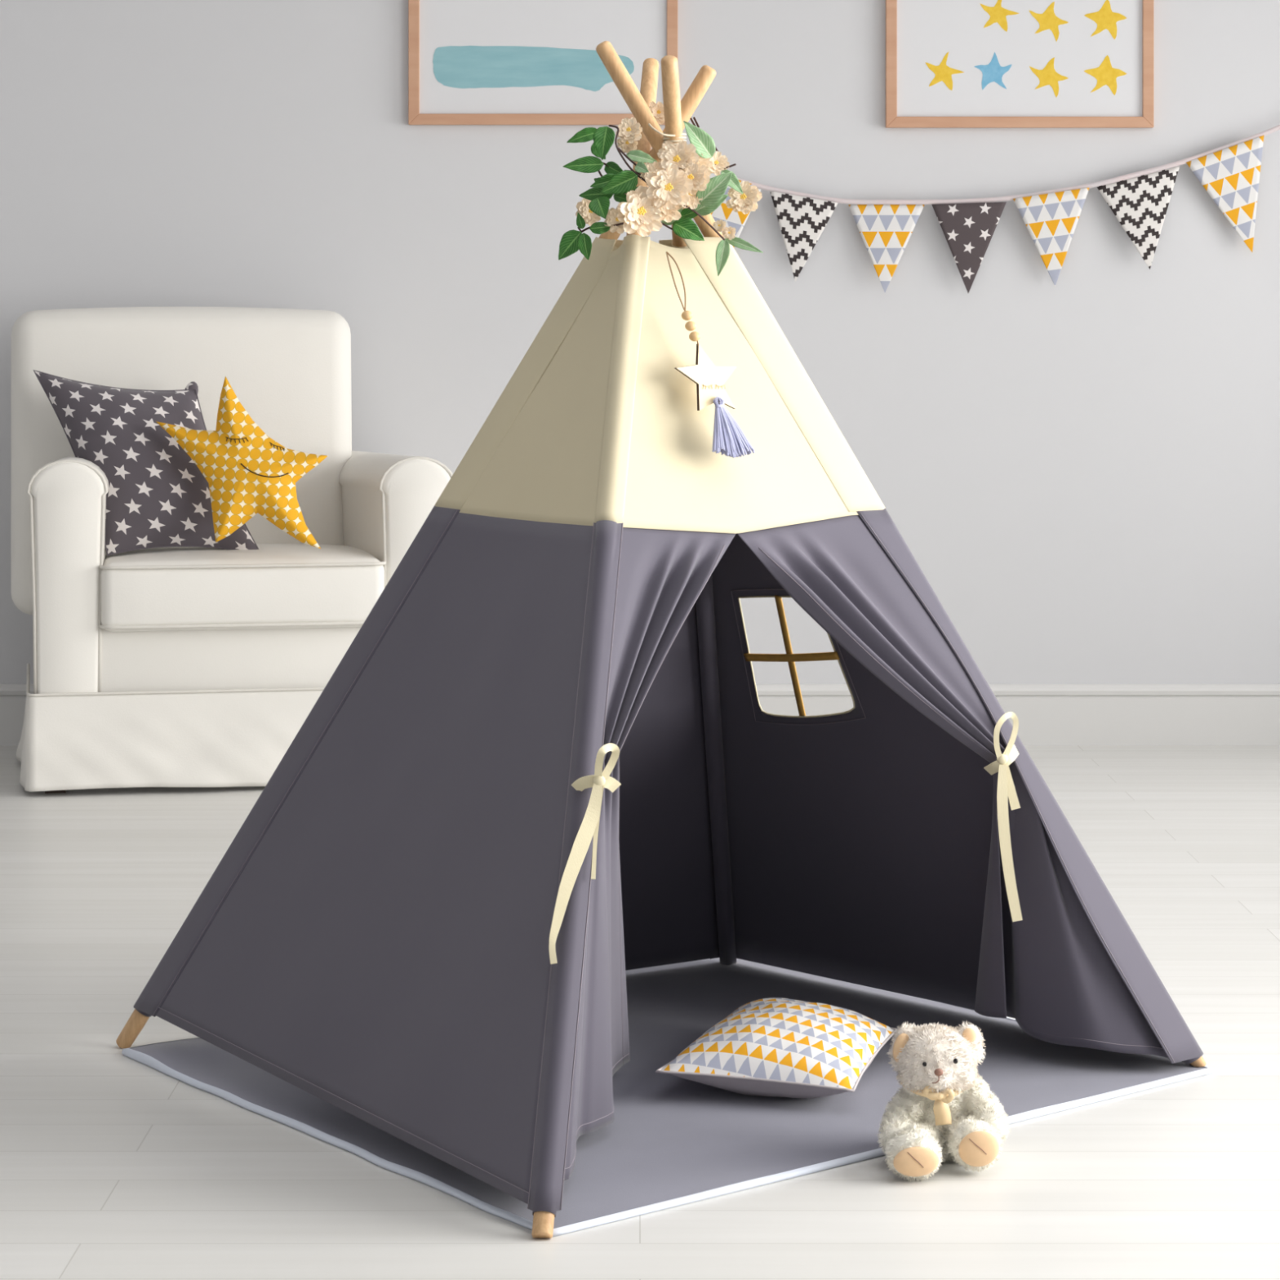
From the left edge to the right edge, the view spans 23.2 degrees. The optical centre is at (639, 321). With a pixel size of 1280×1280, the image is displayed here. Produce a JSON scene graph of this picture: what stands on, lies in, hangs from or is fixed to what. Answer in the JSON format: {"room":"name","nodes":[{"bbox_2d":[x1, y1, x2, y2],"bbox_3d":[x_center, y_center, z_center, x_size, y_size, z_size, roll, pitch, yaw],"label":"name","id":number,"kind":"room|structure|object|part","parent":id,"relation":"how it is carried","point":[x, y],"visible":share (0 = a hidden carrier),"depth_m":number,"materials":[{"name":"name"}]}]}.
{"room":"children's room","nodes":[
{"label":"children's room","id":0,"kind":"room"},
{"bbox_2d":[0,0,1279,684],"bbox_3d":[-0.950,-0.217,8.596,8.500,2.750,0.120,0,0,0],"label":"wall","id":1,"kind":"structure","parent":0,"point":[1082,472],"depth_m":8.54,"materials":[{"name":"paint"}]},
{"bbox_2d":[408,0,677,124],"bbox_3d":[-0.265,-0.918,8.523,0.736,0.757,0.024,0,0,0],"label":"picture frame","id":2,"kind":"object","parent":1,"relation":"attached to","point":[471,62],"visible":0.84,"depth_m":8.52,"materials":[{"name":"brown wood"}]},
{"bbox_3d":[-0.618,-0.918,8.523,0.030,0.755,0.024,0,0,0],"label":"frame rail","id":3,"kind":"part","parent":2,"relation":"part of","materials":[{"name":"brown wood"}]},
{"bbox_3d":[-0.265,-0.554,8.523,0.734,0.030,0.024,0,0,0],"label":"frame rail","id":4,"kind":"part","parent":2,"relation":"part of","materials":[{"name":"brown wood"}]},
{"bbox_3d":[0.088,-0.918,8.523,0.030,0.755,0.024,0,0,0],"label":"frame rail","id":5,"kind":"part","parent":2,"relation":"part of","materials":[{"name":"brown wood"}]},
{"bbox_2d":[0,684,1279,745],"bbox_3d":[-0.950,1.075,8.524,8.100,0.166,0.024,0,0,0],"label":"baseboard","id":6,"kind":"structure","parent":1,"relation":"attached to","point":[1047,714],"depth_m":8.52,"materials":[{"name":"white wood"}]},
{"bbox_2d":[709,124,1279,293],"bbox_3d":[1.039,-0.366,8.498,1.903,0.579,0.017,0,0,0],"label":"bunting","id":7,"kind":"object","parent":1,"relation":"hanging from","point":[1229,173],"visible":0.91,"depth_m":8.50},
{"bbox_2d":[885,0,1153,128],"bbox_3d":[1.038,-0.914,8.523,0.732,0.765,0.024,0,0,0],"label":"picture frame","id":8,"kind":"object","parent":1,"relation":"attached to","point":[950,64],"visible":1,"depth_m":8.52,"materials":[{"name":"brown wood"}]},
{"bbox_3d":[0.687,-0.914,8.523,0.030,0.763,0.024,0,0,0],"label":"frame rail","id":9,"kind":"part","parent":8,"relation":"part of","materials":[{"name":"brown wood"}]},
{"bbox_3d":[1.038,-0.547,8.523,0.730,0.030,0.024,0,0,0],"label":"frame rail","id":10,"kind":"part","parent":8,"relation":"part of","materials":[{"name":"brown wood"}]},
{"bbox_3d":[1.389,-0.914,8.523,0.030,0.763,0.024,0,0,0],"label":"frame rail","id":11,"kind":"part","parent":8,"relation":"part of","materials":[{"name":"brown wood"}]},
{"bbox_2d":[0,745,1279,1279],"bbox_3d":[-0.950,1.208,3.568,8.500,0.100,10.336,0,0,0],"label":"floor","id":12,"kind":"structure","parent":0,"point":[113,1166],"depth_m":4.36,"materials":[{"name":"white wood"}]},
{"bbox_2d":[10,306,453,793],"bbox_3d":[-1.049,0.558,8.016,1.120,1.199,0.731,0,0,-11],"label":"armchair","id":13,"kind":"object","parent":12,"relation":"on","point":[163,666],"visible":0.58,"depth_m":7.71,"materials":[{"name":"white fabric"}]},
{"bbox_3d":[-1.442,1.038,7.680,0.050,0.240,0.050,0,0,-11],"label":"leg","id":14,"kind":"part","parent":13,"relation":"part of","materials":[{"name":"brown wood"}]},
{"bbox_3d":[-1.440,0.626,7.957,0.188,0.580,0.696,0,0,-7],"label":"arm","id":15,"kind":"part","parent":13,"relation":"part of"},
{"bbox_2d":[33,369,258,555],"bbox_3d":[-1.248,0.353,7.872,0.591,0.463,0.237,0,0,0],"label":"throw pillow","id":16,"kind":"object","parent":13,"relation":"on","point":[157,496],"visible":0.83,"depth_m":7.79,"materials":[{"name":"grey fabric"}]},
{"bbox_3d":[-1.205,0.358,8.208,0.885,0.799,0.293,0,0,-11],"label":"backrest","id":17,"kind":"part","parent":13,"relation":"part of","materials":[{"name":"white fabric"}]},
{"bbox_3d":[-1.044,0.821,8.044,0.724,0.205,0.678,0,0,-11],"label":"seat","id":18,"kind":"part","parent":13,"relation":"part of","materials":[{"name":"white fabric"}]},
{"bbox_2d":[155,376,328,548],"bbox_3d":[-0.990,0.347,7.723,0.434,0.423,0.157,0,0,0],"label":"star pillow","id":19,"kind":"object","parent":13,"relation":"on","point":[247,473],"visible":1,"depth_m":7.68,"materials":[{"name":"yellow fabric"}]},
{"bbox_2d":[101,543,384,631],"bbox_3d":[-1.023,0.665,7.927,0.696,0.190,0.535,0,0,-11],"label":"seat cushion","id":20,"kind":"object","parent":13,"relation":"on","point":[272,587],"depth_m":7.68,"materials":[{"name":"white fabric"}]},
{"bbox_3d":[-0.667,0.626,8.108,0.187,0.580,0.714,0,0,-19],"label":"arm","id":21,"kind":"part","parent":13,"relation":"part of"},
{"bbox_2d":[121,957,1215,1236],"bbox_3d":[0.029,1.149,4.825,1.331,0.017,1.212,0,0,-39],"label":"floor mat","id":22,"kind":"object","parent":12,"relation":"on","point":[671,1140],"visible":0.49,"depth_m":4.61,"materials":[{"name":"grey fabric"}]},
{"bbox_2d":[115,40,1205,1238],"bbox_3d":[0.070,0.358,4.821,1.338,1.598,1.278,0,0,-34],"label":"tent","id":23,"kind":"object","parent":22,"relation":"on","point":[546,765],"visible":0.98,"depth_m":4.77,"materials":[{"name":"grey fabric"}]},
{"bbox_3d":[-0.307,0.709,4.559,0.385,0.826,1.219,0,0,-33],"label":"panel","id":24,"kind":"part","parent":23,"relation":"part of","materials":[{"name":"grey fabric"}]},
{"bbox_3d":[-0.105,0.084,4.776,0.207,0.432,0.488,0,0,-33],"label":"panel","id":25,"kind":"part","parent":23,"relation":"part of","materials":[{"name":"beige fabric"}]},
{"bbox_3d":[-0.072,0.085,4.976,0.464,0.431,0.181,0,0,-28],"label":"panel","id":26,"kind":"part","parent":23,"relation":"part of","materials":[{"name":"beige fabric"}]},
{"bbox_2d":[558,101,763,275],"bbox_3d":[0.018,-0.210,4.812,0.248,0.278,0.247,0,0,-38],"label":"flower garland","id":27,"kind":"object","parent":23,"relation":"attached to","point":[686,182],"visible":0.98,"depth_m":4.77,"materials":[{"name":"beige plant"}]},
{"bbox_3d":[0.003,-0.169,4.732,0.015,0.014,0.005,0,0,-14],"label":"flower","id":28,"kind":"part","parent":27,"relation":"part of","materials":[{"name":"yellow plant"}]},
{"bbox_3d":[0.044,-0.205,4.727,0.014,0.013,0.003,0,0,-3],"label":"flower","id":29,"kind":"part","parent":27,"relation":"part of","materials":[{"name":"yellow plant"}]},
{"bbox_3d":[0.056,-0.249,4.754,0.012,0.012,0.004,0,0,8],"label":"flower","id":30,"kind":"part","parent":27,"relation":"part of","materials":[{"name":"yellow plant"}]},
{"bbox_3d":[0.077,-0.221,4.745,0.011,0.010,0.004,0,0,6],"label":"flower","id":31,"kind":"part","parent":27,"relation":"part of","materials":[{"name":"yellow plant"}]},
{"bbox_3d":[0.159,-0.193,4.785,0.011,0.010,0.004,0,0,0],"label":"flower","id":32,"kind":"part","parent":27,"relation":"part of","materials":[{"name":"yellow plant"}]},
{"bbox_3d":[-0.235,0.720,5.156,1.132,0.846,0.335,0,0,-33],"label":"panel","id":33,"kind":"part","parent":23,"relation":"part of","materials":[{"name":"grey fabric"}]},
{"bbox_2d":[666,251,755,457],"bbox_3d":[0.106,0.048,4.685,0.133,0.309,0.138,0,0,0],"label":"pendant","id":34,"kind":"object","parent":23,"relation":"hanging from","point":[729,439],"visible":1,"depth_m":4.67,"materials":[{"name":"white wood"}]},
{"bbox_3d":[0.052,-0.061,4.731,0.010,0.093,0.052,0,0,-35],"label":"cord","id":35,"kind":"part","parent":34,"relation":"part of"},
{"bbox_3d":[0.059,-0.061,4.735,0.013,0.093,0.052,0,0,-34],"label":"cord","id":36,"kind":"part","parent":34,"relation":"part of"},
{"bbox_3d":[0.112,0.092,4.756,0.532,0.447,0.217,0,0,-37],"label":"panel","id":37,"kind":"part","parent":23,"relation":"part of","materials":[{"name":"beige fabric"}]},
{"bbox_3d":[0.394,0.720,5.100,0.341,0.846,1.042,0,0,-42],"label":"panel","id":38,"kind":"part","parent":23,"relation":"part of","materials":[{"name":"grey fabric"}]},
{"bbox_2d":[655,997,897,1098],"bbox_3d":[0.239,1.105,4.763,0.297,0.116,0.476,0,0,19],"label":"cushion","id":39,"kind":"object","parent":22,"relation":"on","point":[770,1046],"visible":1,"depth_m":4.61,"materials":[{"name":"fabric"}]},
{"bbox_2d":[877,1021,1009,1181],"bbox_3d":[0.416,1.071,4.282,0.186,0.209,0.218,0,0,0],"label":"teddy bear","id":40,"kind":"object","parent":22,"relation":"on","point":[941,1111],"visible":1,"depth_m":4.26}
]}

